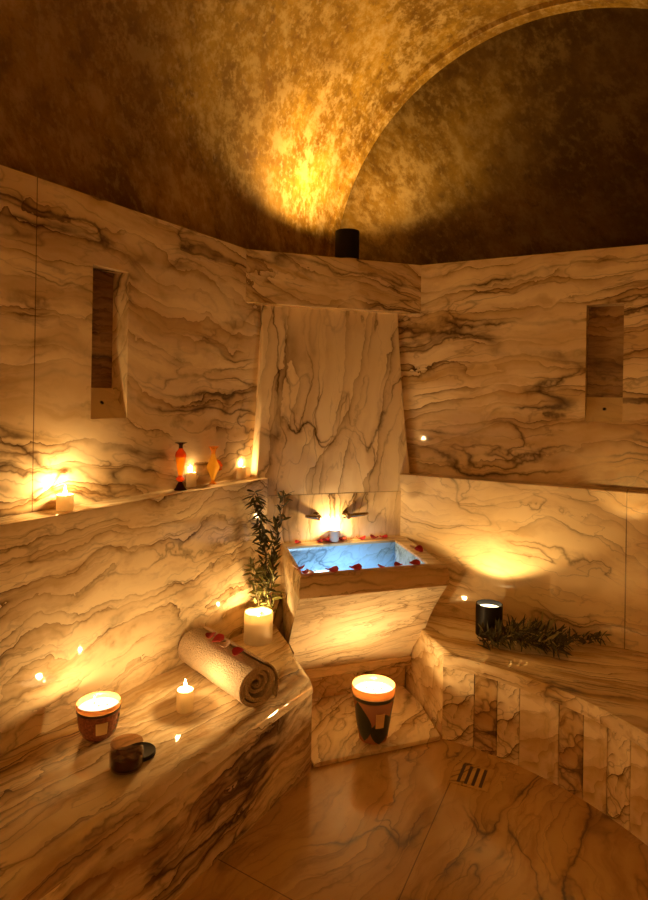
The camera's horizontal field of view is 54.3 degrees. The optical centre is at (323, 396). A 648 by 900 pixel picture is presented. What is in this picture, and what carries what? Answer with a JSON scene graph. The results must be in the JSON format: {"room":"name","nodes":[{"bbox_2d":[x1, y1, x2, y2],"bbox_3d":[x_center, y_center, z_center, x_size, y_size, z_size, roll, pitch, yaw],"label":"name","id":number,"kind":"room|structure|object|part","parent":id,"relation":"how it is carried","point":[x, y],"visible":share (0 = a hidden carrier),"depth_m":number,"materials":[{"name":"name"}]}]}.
{"room":"spa","nodes":[
{"label":"spa","id":0,"kind":"room"},
{"bbox_2d":[0,165,260,517],"bbox_3d":[-1.434,-0.140,1.551,0.150,1.235,4.115,1,0,31],"label":"wall","id":1,"kind":"structure","parent":0,"point":[127,335],"depth_m":2.49,"materials":[{"name":"stone"}]},
{"bbox_3d":[-0.867,0.023,2.461,0.088,0.118,0.174,1,0,30],"label":"sloping sill","id":2,"kind":"part","parent":1,"relation":"part of","materials":[{"name":"stone"}]},
{"bbox_2d":[0,476,267,755],"bbox_3d":[-1.377,0.933,1.470,0.160,1.090,4.050,1,0,30],"label":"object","id":3,"kind":"structure","parent":1,"relation":"attached to","point":[104,595],"depth_m":2.32,"materials":[{"name":"stone"}]},
{"bbox_2d":[56,492,73,511],"bbox_3d":[-0.906,0.352,2.210,0.058,0.088,0.058,1,0,0],"label":"votive candle","id":4,"kind":"object","parent":3,"relation":"on","point":[64,501],"visible":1,"depth_m":2.19,"materials":[{"name":"wax"}]},
{"bbox_2d":[174,442,186,490],"bbox_3d":[-0.618,0.298,2.722,0.054,0.204,0.054,1,0,0],"label":"glass vase","id":5,"kind":"object","parent":3,"relation":"on","point":[180,455],"visible":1,"depth_m":2.71,"materials":[{"name":"orange glass"}]},
{"bbox_3d":[-0.619,0.351,2.722,0.036,0.026,0.036,1,0,0],"label":"stem knob","id":6,"kind":"part","parent":5,"relation":"part of","materials":[{"name":"red glass"}]},
{"bbox_2d":[186,471,195,486],"bbox_3d":[-0.600,0.353,2.835,0.054,0.095,0.054,1,0,0],"label":"votive candle","id":7,"kind":"object","parent":3,"relation":"on","point":[190,477],"visible":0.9,"depth_m":2.81,"materials":[{"name":"wax"}]},
{"bbox_2d":[207,446,222,483],"bbox_3d":[-0.509,0.316,2.919,0.067,0.172,0.060,1,0,41],"label":"glass vase","id":8,"kind":"object","parent":3,"relation":"on","point":[213,467],"visible":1,"depth_m":2.91,"materials":[{"name":"orange glass"}]},
{"bbox_2d":[236,465,245,478],"bbox_3d":[-0.418,0.359,3.145,0.058,0.089,0.058,1,0,0],"label":"votive candle","id":9,"kind":"object","parent":3,"relation":"on","point":[241,471],"visible":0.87,"depth_m":3.12,"materials":[{"name":"wax"}]},
{"bbox_2d":[0,0,647,256],"bbox_3d":[0.063,-1.442,1.198,3.046,1.456,5.005,1,0,30],"label":"ceiling","id":10,"kind":"structure","parent":0,"point":[247,124],"depth_m":2.87,"materials":[{"name":"gold metal"}]},
{"bbox_2d":[251,305,409,636],"bbox_3d":[0.030,0.503,3.392,0.928,1.955,0.211,1,0,-19],"label":"wall","id":11,"kind":"structure","parent":0,"point":[330,431],"depth_m":3.32,"materials":[{"name":"stone"}]},
{"bbox_3d":[0.024,0.966,3.403,0.770,1.030,0.190,1,0,-19],"label":"panel","id":12,"kind":"part","parent":11,"relation":"part of","materials":[{"name":"stone"}]},
{"bbox_2d":[305,512,321,520],"bbox_3d":[-0.057,0.611,3.216,0.094,0.042,0.059,1,0,-19],"label":"tap","id":13,"kind":"object","parent":11,"relation":"attached to","point":[316,516],"visible":1,"depth_m":3.20,"materials":[{"name":"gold metal"}]},
{"bbox_3d":[-0.060,0.608,3.197,0.074,0.026,0.024,1,0,-19],"label":"tap lever","id":14,"kind":"part","parent":13,"relation":"part of","materials":[{"name":"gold metal"}]},
{"bbox_2d":[246,249,420,314],"bbox_3d":[-0.031,-0.602,3.620,0.981,0.267,0.629,1,0,-19],"label":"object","id":15,"kind":"structure","parent":11,"relation":"attached to","point":[282,279],"depth_m":3.31,"materials":[{"name":"stone"}]},
{"bbox_2d":[335,228,359,258],"bbox_3d":[0.126,-0.816,3.429,0.132,0.165,0.132,1,0,0],"label":"lamp","id":16,"kind":"object","parent":15,"relation":"on","point":[346,239],"visible":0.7,"depth_m":3.37,"materials":[{"name":"black metal"}]},
{"bbox_2d":[341,510,367,518],"bbox_3d":[0.163,0.615,3.292,0.132,0.042,0.059,1,0,-19],"label":"tap","id":17,"kind":"object","parent":11,"relation":"attached to","point":[345,514],"visible":1,"depth_m":3.27,"materials":[{"name":"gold metal"}]},
{"bbox_3d":[0.178,0.612,3.279,0.112,0.026,0.024,1,0,-19],"label":"tap lever","id":18,"kind":"part","parent":17,"relation":"part of","materials":[{"name":"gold metal"}]},
{"bbox_2d":[176,719,647,899],"bbox_3d":[0.200,1.553,1.464,3.100,0.100,5.650,1,0,30],"label":"floor","id":19,"kind":"structure","parent":0,"point":[390,825],"depth_m":2.14,"materials":[{"name":"stone"}]},
{"bbox_2d":[0,624,312,899],"bbox_3d":[-1.057,1.296,1.344,0.530,0.375,3.956,1,0,31],"label":"bench","id":20,"kind":"object","parent":19,"relation":"on","point":[73,826],"visible":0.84,"depth_m":1.93,"materials":[{"name":"beige stone"}]},
{"bbox_2d":[76,691,120,741],"bbox_3d":[-0.744,1.054,2.085,0.142,0.118,0.142,1,0,0],"label":"glass candle","id":21,"kind":"object","parent":20,"relation":"on","point":[98,713],"visible":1,"depth_m":2.04,"materials":[{"name":"brown glass"}]},
{"bbox_3d":[-0.744,1.070,2.085,0.137,0.086,0.137,1,0,0],"label":"glass","id":22,"kind":"part","parent":21,"relation":"part of","materials":[{"name":"brown glass"}]},
{"bbox_2d":[110,736,143,772],"bbox_3d":[-0.595,1.077,1.905,0.100,0.078,0.100,1,0,0],"label":"glass jar","id":23,"kind":"object","parent":20,"relation":"on","point":[129,758],"visible":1,"depth_m":1.88,"materials":[{"name":"brown glass"}]},
{"bbox_2d":[132,742,155,761],"bbox_3d":[-0.576,1.109,1.972,0.098,0.014,0.098,1,0,0],"label":"lid","id":24,"kind":"object","parent":20,"relation":"on","point":[149,750],"visible":0.39,"depth_m":1.98,"materials":[{"name":"black metal"}]},
{"bbox_2d":[176,686,193,713],"bbox_3d":[-0.496,1.062,2.256,0.060,0.111,0.060,1,0,0],"label":"candle","id":25,"kind":"object","parent":20,"relation":"on","point":[185,694],"visible":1,"depth_m":2.23,"materials":[{"name":"wax"}]},
{"bbox_2d":[178,626,278,707],"bbox_3d":[-0.382,1.039,2.464,0.172,0.154,0.487,1,0,-40],"label":"rolled towel","id":26,"kind":"object","parent":20,"relation":"on","point":[247,677],"visible":0.97,"depth_m":2.34,"materials":[{"name":"white fabric"}]},
{"bbox_2d":[205,632,215,637],"bbox_3d":[-0.449,0.941,2.505,0.043,0.018,0.039,1,0,26],"label":"rose petal","id":27,"kind":"object","parent":26,"relation":"on","point":[208,635],"visible":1,"depth_m":2.50,"materials":[{"name":"red plant"}]},
{"bbox_2d":[212,634,223,641],"bbox_3d":[-0.413,0.940,2.459,0.047,0.021,0.050,1,0,24],"label":"rose petal","id":28,"kind":"object","parent":26,"relation":"on","point":[219,637],"visible":1,"depth_m":2.47,"materials":[{"name":"red plant"}]},
{"bbox_2d":[220,640,229,646],"bbox_3d":[-0.380,0.941,2.416,0.039,0.017,0.036,1,0,-10],"label":"rose petal","id":29,"kind":"object","parent":26,"relation":"on","point":[225,644],"visible":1,"depth_m":2.42,"materials":[{"name":"plant"}]},
{"bbox_2d":[232,647,243,655],"bbox_3d":[-0.317,0.944,2.346,0.045,0.017,0.049,1,0,-32],"label":"rose petal","id":30,"kind":"object","parent":26,"relation":"on","point":[236,650],"visible":1,"depth_m":2.35,"materials":[{"name":"red plant"}]},
{"bbox_2d":[242,557,267,615],"bbox_3d":[-0.317,0.935,2.972,0.134,0.372,0.123,1,0,0],"label":"branch","id":31,"kind":"object","parent":20,"relation":"on","point":[257,570],"visible":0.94,"depth_m":2.96,"materials":[{"name":"green plant"}]},
{"bbox_2d":[244,607,272,645],"bbox_3d":[-0.302,1.052,2.905,0.132,0.137,0.132,1,0,0],"label":"pillar candle","id":32,"kind":"object","parent":20,"relation":"on","point":[258,630],"visible":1,"depth_m":2.85,"materials":[{"name":"wax"}]},
{"bbox_2d":[243,489,277,606],"bbox_3d":[-0.304,0.781,2.992,0.178,0.679,0.118,1,0,0],"label":"branch","id":33,"kind":"object","parent":20,"relation":"on","point":[262,536],"visible":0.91,"depth_m":2.98,"materials":[{"name":"green plant"}]},
{"bbox_3d":[-0.301,0.788,2.992,0.066,0.665,0.021,1,0,0],"label":"stem","id":34,"kind":"part","parent":33,"relation":"part of","materials":[{"name":"green plant"}]},
{"bbox_2d":[262,490,293,612],"bbox_3d":[-0.222,0.783,2.996,0.152,0.677,0.114,1,0,-43],"label":"branch","id":35,"kind":"object","parent":20,"relation":"on","point":[272,561],"visible":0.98,"depth_m":3.00,"materials":[{"name":"green plant"}]},
{"bbox_3d":[-0.234,0.789,2.994,0.081,0.665,0.022,1,0,-38],"label":"stem","id":36,"kind":"part","parent":35,"relation":"part of","materials":[{"name":"green plant"}]},
{"bbox_2d":[311,685,439,767],"bbox_3d":[0.157,1.493,2.974,0.658,0.020,0.665,1,0,-19],"label":"marble step","id":37,"kind":"structure","parent":19,"relation":"on","point":[335,738],"depth_m":2.81,"materials":[{"name":"beige stone"}]},
{"bbox_2d":[279,536,449,698],"bbox_3d":[0.162,1.113,3.006,0.780,0.740,0.613,1,0,-19],"label":"basin","id":38,"kind":"object","parent":37,"relation":"on","point":[346,624],"visible":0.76,"depth_m":2.96,"materials":[{"name":"stone"}]},
{"bbox_2d":[325,566,338,572],"bbox_3d":[0.032,0.727,2.670,0.055,0.019,0.050,1,0,-23],"label":"rose petal","id":39,"kind":"object","parent":38,"relation":"on","point":[334,569],"visible":1,"depth_m":2.67,"materials":[{"name":"red plant"}]},
{"bbox_2d":[329,528,339,541],"bbox_3d":[0.053,0.695,3.248,0.054,0.092,0.054,1,0,0],"label":"candle","id":40,"kind":"object","parent":38,"relation":"on","point":[333,533],"visible":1,"depth_m":3.23,"materials":[{"name":"wax"}]},
{"bbox_2d":[349,563,361,569],"bbox_3d":[0.133,0.729,2.710,0.055,0.019,0.050,1,0,-31],"label":"rose petal","id":41,"kind":"object","parent":38,"relation":"on","point":[358,566],"visible":1,"depth_m":2.72,"materials":[{"name":"red plant"}]},
{"bbox_3d":[0.141,0.846,2.982,0.647,0.192,0.471,1,0,-19],"label":"bowl","id":42,"kind":"part","parent":38,"relation":"part of","materials":[{"name":"stone"}]},
{"bbox_2d":[409,559,419,564],"bbox_3d":[0.401,0.733,2.801,0.051,0.017,0.047,1,0,-42],"label":"rose petal","id":43,"kind":"object","parent":38,"relation":"on","point":[416,561],"visible":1,"depth_m":2.81,"materials":[{"name":"red plant"}]},
{"bbox_2d":[414,545,422,551],"bbox_3d":[0.457,0.736,3.059,0.040,0.029,0.047,1,0,33],"label":"rose petal","id":44,"kind":"object","parent":38,"relation":"on","point":[419,548],"visible":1,"depth_m":3.07,"materials":[{"name":"red plant"}]},
{"bbox_2d":[352,674,395,743],"bbox_3d":[0.215,1.366,2.752,0.191,0.235,0.191,1,0,0],"label":"glass candle","id":45,"kind":"object","parent":37,"relation":"on","point":[373,695],"visible":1,"depth_m":2.69,"materials":[{"name":"brown glass"}]},
{"bbox_3d":[0.214,1.391,2.752,0.178,0.185,0.178,1,0,0],"label":"glass","id":46,"kind":"part","parent":45,"relation":"part of","materials":[{"name":"brown glass"}]},
{"bbox_2d":[449,761,494,792],"bbox_3d":[0.589,1.508,2.515,0.150,0.003,0.160,1,0,25],"label":"floor drain","id":47,"kind":"object","parent":19,"relation":"on","point":[476,777],"visible":1,"depth_m":2.51,"materials":[{"name":"metal"}]},
{"bbox_2d":[403,613,647,845],"bbox_3d":[1.349,1.334,1.323,1.928,0.375,4.199,1,0,0],"label":"bench","id":48,"kind":"object","parent":19,"relation":"on","point":[578,722],"visible":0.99,"depth_m":2.58,"materials":[{"name":"stone"}]},
{"bbox_2d":[475,599,502,639],"bbox_3d":[0.783,1.058,3.000,0.124,0.158,0.124,1,0,0],"label":"lamp","id":49,"kind":"object","parent":48,"relation":"on","point":[487,610],"visible":0.7,"depth_m":2.96,"materials":[{"name":"black metal"}]},
{"bbox_2d":[477,621,573,659],"bbox_3d":[0.898,1.083,2.827,0.418,0.141,0.176,1,0,19],"label":"branch","id":50,"kind":"object","parent":48,"relation":"on","point":[532,641],"visible":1,"depth_m":2.82,"materials":[{"name":"green plant"}]},
{"bbox_3d":[0.884,1.106,2.837,0.363,0.032,0.014,1,0,20],"label":"stem","id":51,"kind":"part","parent":50,"relation":"part of","materials":[{"name":"green plant"}]},
{"bbox_2d":[486,612,567,647],"bbox_3d":[0.925,1.071,2.873,0.360,0.162,0.164,1,0,0],"label":"branch","id":52,"kind":"object","parent":48,"relation":"on","point":[528,624],"visible":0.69,"depth_m":2.87,"materials":[{"name":"green plant"}]},
{"bbox_3d":[1.351,1.175,1.323,1.928,0.057,4.199,1,0,0],"label":"seat","id":53,"kind":"part","parent":48,"relation":"part of","materials":[{"name":"stone"}]},
{"bbox_2d":[483,620,609,651],"bbox_3d":[1.023,1.086,2.885,0.589,0.126,0.155,1,0,0],"label":"branch","id":54,"kind":"object","parent":48,"relation":"on","point":[596,635],"visible":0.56,"depth_m":2.89,"materials":[{"name":"green plant"}]},
{"bbox_2d":[340,7,647,264],"bbox_3d":[1.204,-1.274,3.374,3.400,1.815,0.070,1,0,29],"label":"wall","id":55,"kind":"structure","parent":0,"point":[533,140],"depth_m":3.41,"materials":[{"name":"brown metal"}]},
{"bbox_2d":[398,244,647,489],"bbox_3d":[1.476,-0.094,3.042,2.370,1.235,0.150,1,0,29],"label":"wall","id":56,"kind":"structure","parent":0,"point":[533,368],"depth_m":3.19,"materials":[{"name":"stone"}]},
{"bbox_2d":[400,472,647,652],"bbox_3d":[1.433,0.978,2.936,2.313,1.090,0.160,1,0,29],"label":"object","id":57,"kind":"structure","parent":56,"relation":"attached to","point":[576,555],"depth_m":3.06,"materials":[{"name":"stone"}]},
{"bbox_3d":[1.362,0.060,3.070,0.166,0.118,0.088,1,0,29],"label":"sloping sill","id":58,"kind":"part","parent":56,"relation":"part of","materials":[{"name":"stone"}]}
]}

